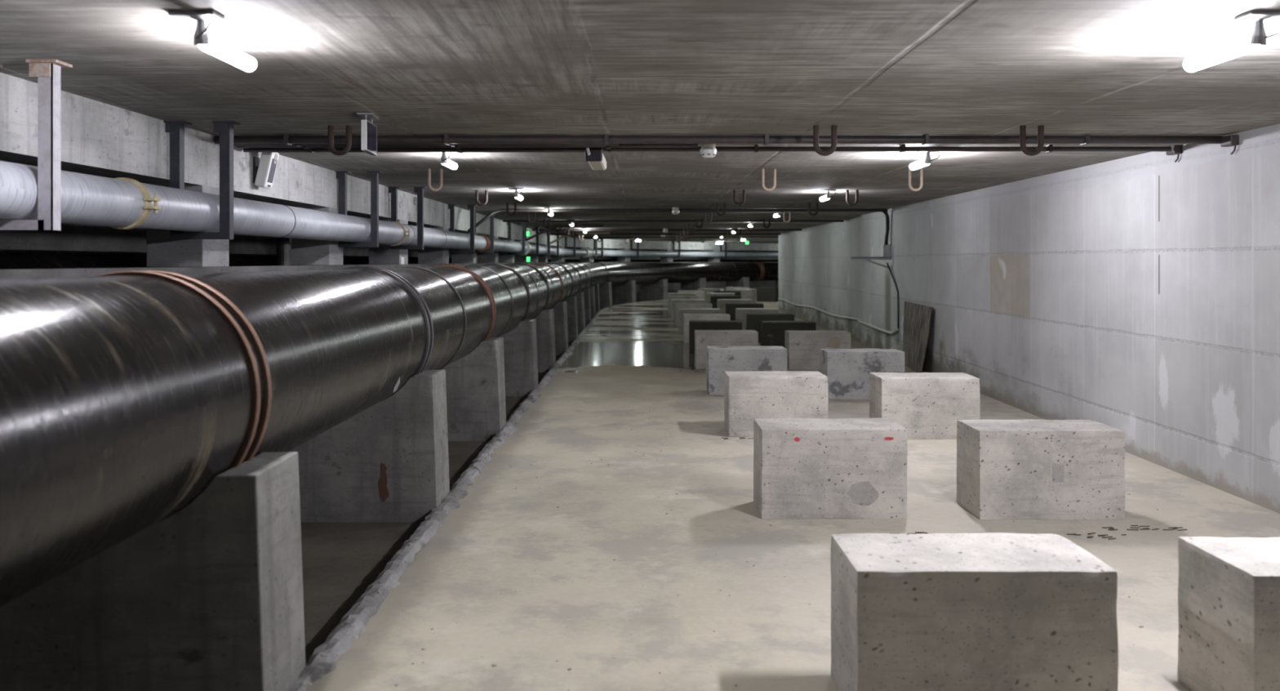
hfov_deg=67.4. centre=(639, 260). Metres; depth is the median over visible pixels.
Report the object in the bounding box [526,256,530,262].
exit light
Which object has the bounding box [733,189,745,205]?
ceiling hook
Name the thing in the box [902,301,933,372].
leaning board
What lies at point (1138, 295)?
wall
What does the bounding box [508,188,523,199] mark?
ceiling lamp
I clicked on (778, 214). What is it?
ceiling lamp
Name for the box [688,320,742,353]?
concrete block
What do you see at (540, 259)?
concrete pier
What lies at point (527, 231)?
exit light
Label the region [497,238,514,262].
concrete pier
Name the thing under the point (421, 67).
ceiling
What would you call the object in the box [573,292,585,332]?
support
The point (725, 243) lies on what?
hanger
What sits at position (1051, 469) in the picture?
concrete block
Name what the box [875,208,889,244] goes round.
power cable
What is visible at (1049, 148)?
conduit
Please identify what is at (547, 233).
conduit
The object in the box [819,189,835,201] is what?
ceiling lamp
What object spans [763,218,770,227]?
ceiling hook
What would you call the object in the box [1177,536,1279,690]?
concrete block
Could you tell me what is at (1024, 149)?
ceiling hook
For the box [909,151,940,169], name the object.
ceiling lamp
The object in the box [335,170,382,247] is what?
hanger
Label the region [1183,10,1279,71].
ceiling lamp
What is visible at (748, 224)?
ceiling hook
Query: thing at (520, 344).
support
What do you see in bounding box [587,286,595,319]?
support
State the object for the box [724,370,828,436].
concrete block
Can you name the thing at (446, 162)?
ceiling lamp
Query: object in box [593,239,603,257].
hanger
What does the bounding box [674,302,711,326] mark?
concrete block
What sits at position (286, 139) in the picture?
conduit
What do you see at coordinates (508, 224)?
hanger
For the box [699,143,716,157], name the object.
smoke detector
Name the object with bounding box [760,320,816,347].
concrete block
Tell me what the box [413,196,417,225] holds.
junction box
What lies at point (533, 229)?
conduit
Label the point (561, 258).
concrete pier
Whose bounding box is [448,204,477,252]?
hanger
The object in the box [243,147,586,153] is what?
conduit
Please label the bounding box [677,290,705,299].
concrete block
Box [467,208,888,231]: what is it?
conduit
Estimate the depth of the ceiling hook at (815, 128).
6.16 m
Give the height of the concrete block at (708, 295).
0.553 m
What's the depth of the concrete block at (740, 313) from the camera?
21.00 m
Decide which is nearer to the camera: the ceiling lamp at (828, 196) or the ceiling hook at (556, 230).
the ceiling lamp at (828, 196)
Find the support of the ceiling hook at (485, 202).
attached to the ceiling
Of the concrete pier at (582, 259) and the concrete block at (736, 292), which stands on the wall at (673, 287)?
the concrete pier at (582, 259)
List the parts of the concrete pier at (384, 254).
sign plate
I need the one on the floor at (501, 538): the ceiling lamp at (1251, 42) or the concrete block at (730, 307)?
the concrete block at (730, 307)
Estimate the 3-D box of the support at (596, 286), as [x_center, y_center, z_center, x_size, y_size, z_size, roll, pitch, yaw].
[-1.840,1.198,30.314,1.115,0.925,0.410,0,0,1]
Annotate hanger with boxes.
[0,59,72,230]
[163,120,240,239]
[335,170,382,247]
[388,186,426,249]
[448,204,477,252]
[471,210,493,253]
[506,222,524,254]
[524,226,540,255]
[535,231,550,256]
[546,233,559,256]
[564,235,575,257]
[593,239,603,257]
[630,240,639,257]
[671,240,681,257]
[720,242,726,257]
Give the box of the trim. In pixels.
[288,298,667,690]
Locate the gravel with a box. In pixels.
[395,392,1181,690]
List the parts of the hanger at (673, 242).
post, post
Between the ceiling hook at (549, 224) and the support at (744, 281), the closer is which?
the ceiling hook at (549, 224)
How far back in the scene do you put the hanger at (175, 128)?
5.97 m
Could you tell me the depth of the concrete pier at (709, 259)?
44.77 m
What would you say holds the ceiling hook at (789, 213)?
attached to the ceiling
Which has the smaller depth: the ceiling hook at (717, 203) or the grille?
the grille
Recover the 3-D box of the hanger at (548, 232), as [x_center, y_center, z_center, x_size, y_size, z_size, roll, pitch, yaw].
[-2.740,-0.502,27.200,0.440,0.735,0.120,0,0,0]
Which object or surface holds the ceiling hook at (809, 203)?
attached to the ceiling
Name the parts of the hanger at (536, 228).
post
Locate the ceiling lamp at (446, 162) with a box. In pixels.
[440,151,457,169]
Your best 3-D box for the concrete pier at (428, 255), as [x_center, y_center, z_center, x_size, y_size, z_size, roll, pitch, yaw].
[-3.130,-0.235,14.550,0.380,0.550,0.420,0,0,0]
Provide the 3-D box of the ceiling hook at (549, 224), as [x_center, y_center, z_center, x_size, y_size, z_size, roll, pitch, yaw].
[-1.921,-0.788,19.845,0.152,0.225,0.044,0,0,4]
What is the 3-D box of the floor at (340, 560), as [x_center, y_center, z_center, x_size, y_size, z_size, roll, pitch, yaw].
[1.085,1.780,25.166,17.345,0.240,62.589,0,0,20]
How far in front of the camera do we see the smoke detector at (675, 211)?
15.55 m
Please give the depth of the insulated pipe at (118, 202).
5.77 m
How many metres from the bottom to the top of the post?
0.720 m
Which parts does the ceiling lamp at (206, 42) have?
mounting plate, stem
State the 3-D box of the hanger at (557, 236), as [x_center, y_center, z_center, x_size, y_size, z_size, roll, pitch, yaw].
[-2.739,-0.502,30.219,0.440,0.735,0.120,0,0,1]
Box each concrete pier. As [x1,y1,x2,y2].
[146,185,229,266]
[291,207,342,265]
[368,219,408,264]
[417,226,448,263]
[451,231,476,262]
[476,235,497,262]
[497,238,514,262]
[514,240,527,262]
[527,243,537,262]
[537,244,547,262]
[551,245,564,262]
[580,247,593,262]
[617,248,630,262]
[660,248,672,262]
[707,249,719,262]
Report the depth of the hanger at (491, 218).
16.72 m
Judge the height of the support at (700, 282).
0.925 m
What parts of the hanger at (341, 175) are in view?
post, fixing plate, post, fixing plate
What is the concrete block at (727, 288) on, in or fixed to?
on the floor at (501, 538)
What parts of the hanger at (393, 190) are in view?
post, fixing plate, post, fixing plate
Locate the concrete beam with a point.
(98, 138)
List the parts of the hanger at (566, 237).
post, post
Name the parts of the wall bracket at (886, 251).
arm, plate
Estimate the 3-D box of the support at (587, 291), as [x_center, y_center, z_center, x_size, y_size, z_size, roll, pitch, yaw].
[-1.843,1.198,25.000,1.115,0.925,0.410,0,0,0]
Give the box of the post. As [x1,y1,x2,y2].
[595,239,597,257]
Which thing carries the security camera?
attached to the ceiling
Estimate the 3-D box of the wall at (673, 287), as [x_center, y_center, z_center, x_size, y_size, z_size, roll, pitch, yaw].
[1.142,0.850,24.777,15.006,1.620,60.550,0,0,22]
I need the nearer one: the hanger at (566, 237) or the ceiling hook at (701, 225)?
the ceiling hook at (701, 225)
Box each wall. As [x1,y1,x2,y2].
[0,123,1279,513]
[0,248,778,268]
[0,262,775,300]
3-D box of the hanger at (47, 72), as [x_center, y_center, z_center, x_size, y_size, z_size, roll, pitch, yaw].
[-2.740,-0.502,4.200,0.440,0.735,0.120,0,0,0]
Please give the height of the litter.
0.008 m
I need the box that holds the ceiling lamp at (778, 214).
[773,211,783,217]
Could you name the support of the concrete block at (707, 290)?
on the floor at (501, 538)
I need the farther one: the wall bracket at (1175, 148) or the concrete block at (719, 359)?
the concrete block at (719, 359)
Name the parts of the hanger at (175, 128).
post, fixing plate, post, fixing plate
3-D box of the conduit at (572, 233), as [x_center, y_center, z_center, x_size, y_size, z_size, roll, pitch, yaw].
[-1.853,-0.658,28.517,1.938,0.422,0.307,0,0,-18]
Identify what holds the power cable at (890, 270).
attached to the wall at (1138, 295)
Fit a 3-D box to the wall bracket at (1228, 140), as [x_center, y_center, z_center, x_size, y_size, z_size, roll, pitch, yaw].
[4.026,-0.790,6.550,0.060,0.130,0.120,0,0,0]
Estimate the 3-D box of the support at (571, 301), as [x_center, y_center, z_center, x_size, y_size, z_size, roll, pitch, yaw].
[-1.843,1.198,19.750,1.115,0.925,0.410,0,0,0]
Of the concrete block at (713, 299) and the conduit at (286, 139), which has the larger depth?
the concrete block at (713, 299)
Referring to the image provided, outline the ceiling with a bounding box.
[0,0,1279,243]
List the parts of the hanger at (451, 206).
post, fixing plate, post, fixing plate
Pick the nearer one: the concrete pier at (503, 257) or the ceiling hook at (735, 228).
the concrete pier at (503, 257)
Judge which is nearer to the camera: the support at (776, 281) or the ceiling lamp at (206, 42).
the ceiling lamp at (206, 42)
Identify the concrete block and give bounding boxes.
[667,293,695,310]
[668,295,698,314]
[671,298,705,319]
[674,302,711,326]
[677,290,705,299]
[678,307,720,334]
[683,313,729,342]
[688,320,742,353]
[694,329,758,368]
[697,288,724,302]
[706,293,734,302]
[706,346,786,395]
[710,295,741,308]
[713,290,741,295]
[716,298,751,313]
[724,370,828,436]
[725,286,750,290]
[725,302,763,319]
[730,288,756,302]
[735,307,777,329]
[746,313,794,342]
[753,417,907,519]
[755,287,778,301]
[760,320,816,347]
[785,330,850,369]
[820,348,904,399]
[830,532,1118,690]
[869,372,980,439]
[956,419,1124,519]
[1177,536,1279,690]
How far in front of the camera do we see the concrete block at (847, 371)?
11.10 m
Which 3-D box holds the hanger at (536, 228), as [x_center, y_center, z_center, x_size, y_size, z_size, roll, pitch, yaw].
[-2.740,-0.502,24.200,0.440,0.735,0.120,0,0,0]
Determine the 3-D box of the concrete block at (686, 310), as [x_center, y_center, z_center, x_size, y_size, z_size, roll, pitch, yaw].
[1.310,1.323,21.110,0.906,0.553,0.426,0,0,0]
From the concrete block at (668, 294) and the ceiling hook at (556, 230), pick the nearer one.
the ceiling hook at (556, 230)
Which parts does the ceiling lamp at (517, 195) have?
mounting plate, stem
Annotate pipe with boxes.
[0,160,778,257]
[0,262,778,606]
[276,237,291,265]
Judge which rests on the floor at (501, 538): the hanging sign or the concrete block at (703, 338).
the concrete block at (703, 338)
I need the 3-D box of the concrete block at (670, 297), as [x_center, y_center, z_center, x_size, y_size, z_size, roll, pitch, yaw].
[1.310,1.323,28.810,0.904,0.553,0.426,0,0,0]
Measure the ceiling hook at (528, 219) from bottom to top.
0.224 m
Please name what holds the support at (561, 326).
on the floor at (340, 560)
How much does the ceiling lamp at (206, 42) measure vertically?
0.114 m
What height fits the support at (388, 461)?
0.925 m
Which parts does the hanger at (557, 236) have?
post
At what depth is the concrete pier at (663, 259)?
42.30 m
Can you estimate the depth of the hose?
19.60 m
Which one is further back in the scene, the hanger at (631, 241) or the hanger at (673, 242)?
the hanger at (673, 242)
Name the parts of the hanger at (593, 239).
post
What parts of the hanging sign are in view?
ceiling plate, sign frame, sign panel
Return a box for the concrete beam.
[0,71,778,250]
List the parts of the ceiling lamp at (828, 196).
stem, mounting plate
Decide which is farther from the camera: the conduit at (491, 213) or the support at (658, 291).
the support at (658, 291)
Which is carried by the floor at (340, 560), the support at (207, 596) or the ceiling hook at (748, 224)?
the support at (207, 596)
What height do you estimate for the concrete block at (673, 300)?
0.553 m
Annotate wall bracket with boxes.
[850,244,893,268]
[1165,144,1182,162]
[1220,134,1239,154]
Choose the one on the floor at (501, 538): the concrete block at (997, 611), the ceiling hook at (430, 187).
the concrete block at (997, 611)
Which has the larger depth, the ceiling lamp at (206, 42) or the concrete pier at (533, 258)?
the concrete pier at (533, 258)
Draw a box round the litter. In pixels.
[680,370,1186,539]
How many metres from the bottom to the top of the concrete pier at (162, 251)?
0.550 m
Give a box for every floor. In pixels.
[300,300,639,664]
[306,300,1279,690]
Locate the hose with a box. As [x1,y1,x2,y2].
[777,297,898,334]
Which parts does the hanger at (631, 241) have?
post, post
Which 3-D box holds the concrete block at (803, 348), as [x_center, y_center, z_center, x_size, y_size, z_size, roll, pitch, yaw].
[2.646,1.324,14.310,0.918,0.552,0.432,0,0,0]
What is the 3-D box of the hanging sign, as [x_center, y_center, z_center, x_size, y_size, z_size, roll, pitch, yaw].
[-1.623,-0.759,5.752,0.090,0.220,0.293,0,0,-4]
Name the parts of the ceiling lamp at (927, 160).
stem, mounting plate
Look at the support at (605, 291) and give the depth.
33.07 m
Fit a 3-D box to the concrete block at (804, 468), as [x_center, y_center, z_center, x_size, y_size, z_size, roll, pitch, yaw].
[1.208,1.321,6.169,0.911,0.558,0.448,0,0,0]
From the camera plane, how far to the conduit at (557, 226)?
23.09 m
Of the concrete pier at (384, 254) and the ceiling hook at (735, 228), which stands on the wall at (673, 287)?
the concrete pier at (384, 254)
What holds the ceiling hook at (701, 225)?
attached to the ceiling
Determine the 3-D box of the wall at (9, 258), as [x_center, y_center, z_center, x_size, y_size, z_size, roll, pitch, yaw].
[0.766,0.350,26.737,14.944,0.840,58.805,0,0,22]
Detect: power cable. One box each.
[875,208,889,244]
[886,262,898,328]
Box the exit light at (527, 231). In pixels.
[526,230,529,236]
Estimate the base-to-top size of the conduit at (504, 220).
0.042 m
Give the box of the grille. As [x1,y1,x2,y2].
[266,158,277,182]
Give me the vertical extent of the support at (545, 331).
0.925 m
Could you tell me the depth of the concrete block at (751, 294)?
35.73 m
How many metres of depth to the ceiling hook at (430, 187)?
9.04 m
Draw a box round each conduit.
[213,133,1225,145]
[233,143,618,146]
[235,143,697,148]
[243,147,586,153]
[315,144,1171,152]
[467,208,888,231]
[502,219,843,222]
[524,225,602,241]
[532,228,801,231]
[546,231,609,245]
[546,233,781,235]
[582,235,778,239]
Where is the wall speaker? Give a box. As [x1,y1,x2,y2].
[253,151,279,188]
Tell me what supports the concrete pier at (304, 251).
on the wall at (673, 287)
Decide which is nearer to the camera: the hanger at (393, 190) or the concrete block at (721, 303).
the hanger at (393, 190)
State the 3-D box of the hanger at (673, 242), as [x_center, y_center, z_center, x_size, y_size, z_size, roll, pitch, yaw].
[1.623,-0.502,42.378,0.440,0.735,0.120,0,0,39]
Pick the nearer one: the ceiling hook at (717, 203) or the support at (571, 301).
the ceiling hook at (717, 203)
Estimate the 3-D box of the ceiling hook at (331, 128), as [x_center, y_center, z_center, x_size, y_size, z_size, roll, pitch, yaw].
[-1.930,-0.788,6.165,0.152,0.225,0.049,0,0,0]
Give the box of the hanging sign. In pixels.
[356,112,379,155]
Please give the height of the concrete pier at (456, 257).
0.560 m
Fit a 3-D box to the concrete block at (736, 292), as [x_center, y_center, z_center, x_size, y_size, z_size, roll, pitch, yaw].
[3.071,1.323,33.730,0.906,0.553,0.427,0,0,15]
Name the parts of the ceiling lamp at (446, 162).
stem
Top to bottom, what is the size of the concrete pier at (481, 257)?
0.550 m
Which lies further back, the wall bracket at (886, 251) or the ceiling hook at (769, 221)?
the ceiling hook at (769, 221)
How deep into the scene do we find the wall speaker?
7.29 m
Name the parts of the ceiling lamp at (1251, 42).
mounting plate, stem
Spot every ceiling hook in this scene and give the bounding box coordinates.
[327,124,351,155]
[427,168,443,191]
[475,189,488,205]
[506,202,516,215]
[527,212,535,222]
[543,218,551,227]
[555,223,561,231]
[695,218,702,227]
[703,212,711,222]
[715,202,725,215]
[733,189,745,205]
[735,227,741,235]
[747,223,754,231]
[761,168,776,191]
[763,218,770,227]
[782,212,791,222]
[808,202,817,215]
[813,124,836,155]
[845,189,858,205]
[907,168,923,191]
[1019,124,1044,155]
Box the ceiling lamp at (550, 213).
[543,207,554,216]
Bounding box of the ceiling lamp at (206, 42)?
[168,10,256,71]
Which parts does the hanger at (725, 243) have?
post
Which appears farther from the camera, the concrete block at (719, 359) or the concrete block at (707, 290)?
the concrete block at (707, 290)
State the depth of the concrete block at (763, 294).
37.86 m
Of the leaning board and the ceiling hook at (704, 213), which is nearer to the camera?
the leaning board
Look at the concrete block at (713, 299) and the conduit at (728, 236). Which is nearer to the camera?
the concrete block at (713, 299)
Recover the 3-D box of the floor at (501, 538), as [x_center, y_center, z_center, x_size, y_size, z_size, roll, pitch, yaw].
[4.342,1.750,22.331,16.263,0.300,57.596,0,0,16]
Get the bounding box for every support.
[0,451,306,690]
[288,369,449,522]
[440,337,506,440]
[499,319,537,396]
[533,308,555,372]
[551,302,568,355]
[564,296,577,342]
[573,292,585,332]
[581,288,591,324]
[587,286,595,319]
[592,284,599,313]
[599,281,612,309]
[611,280,635,304]
[639,279,667,301]
[680,277,706,290]
[725,276,749,287]
[775,280,778,287]
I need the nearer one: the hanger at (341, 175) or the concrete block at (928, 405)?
the concrete block at (928, 405)
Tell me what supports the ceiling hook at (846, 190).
attached to the ceiling
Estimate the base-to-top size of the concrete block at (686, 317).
0.553 m
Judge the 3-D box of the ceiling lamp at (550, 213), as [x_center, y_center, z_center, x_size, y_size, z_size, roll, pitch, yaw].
[-1.490,-0.812,15.888,0.160,0.114,0.523,0,0,0]
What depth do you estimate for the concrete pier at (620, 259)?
39.48 m
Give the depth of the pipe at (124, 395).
3.12 m
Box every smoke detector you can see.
[671,207,679,214]
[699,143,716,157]
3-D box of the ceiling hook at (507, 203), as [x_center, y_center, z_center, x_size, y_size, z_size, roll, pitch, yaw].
[-1.930,-0.788,14.402,0.152,0.225,0.043,0,0,-8]
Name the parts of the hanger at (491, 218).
post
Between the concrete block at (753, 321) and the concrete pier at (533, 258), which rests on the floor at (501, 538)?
the concrete block at (753, 321)
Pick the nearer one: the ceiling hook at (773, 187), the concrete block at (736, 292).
the ceiling hook at (773, 187)
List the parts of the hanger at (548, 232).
post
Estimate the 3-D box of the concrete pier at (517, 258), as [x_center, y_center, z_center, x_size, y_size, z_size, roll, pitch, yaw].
[-3.130,-0.235,24.900,0.380,0.550,0.420,0,0,0]
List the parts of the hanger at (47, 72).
post, fixing plate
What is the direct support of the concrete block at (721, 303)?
on the floor at (501, 538)
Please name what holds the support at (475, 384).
on the floor at (340, 560)
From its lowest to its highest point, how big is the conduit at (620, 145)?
0.050 m
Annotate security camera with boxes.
[585,147,606,169]
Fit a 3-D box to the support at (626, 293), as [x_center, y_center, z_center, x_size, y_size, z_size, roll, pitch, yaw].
[-0.736,1.198,36.363,1.115,0.925,0.410,0,0,20]
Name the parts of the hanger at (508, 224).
post, post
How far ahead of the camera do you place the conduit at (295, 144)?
6.79 m
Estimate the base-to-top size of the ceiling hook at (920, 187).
0.244 m

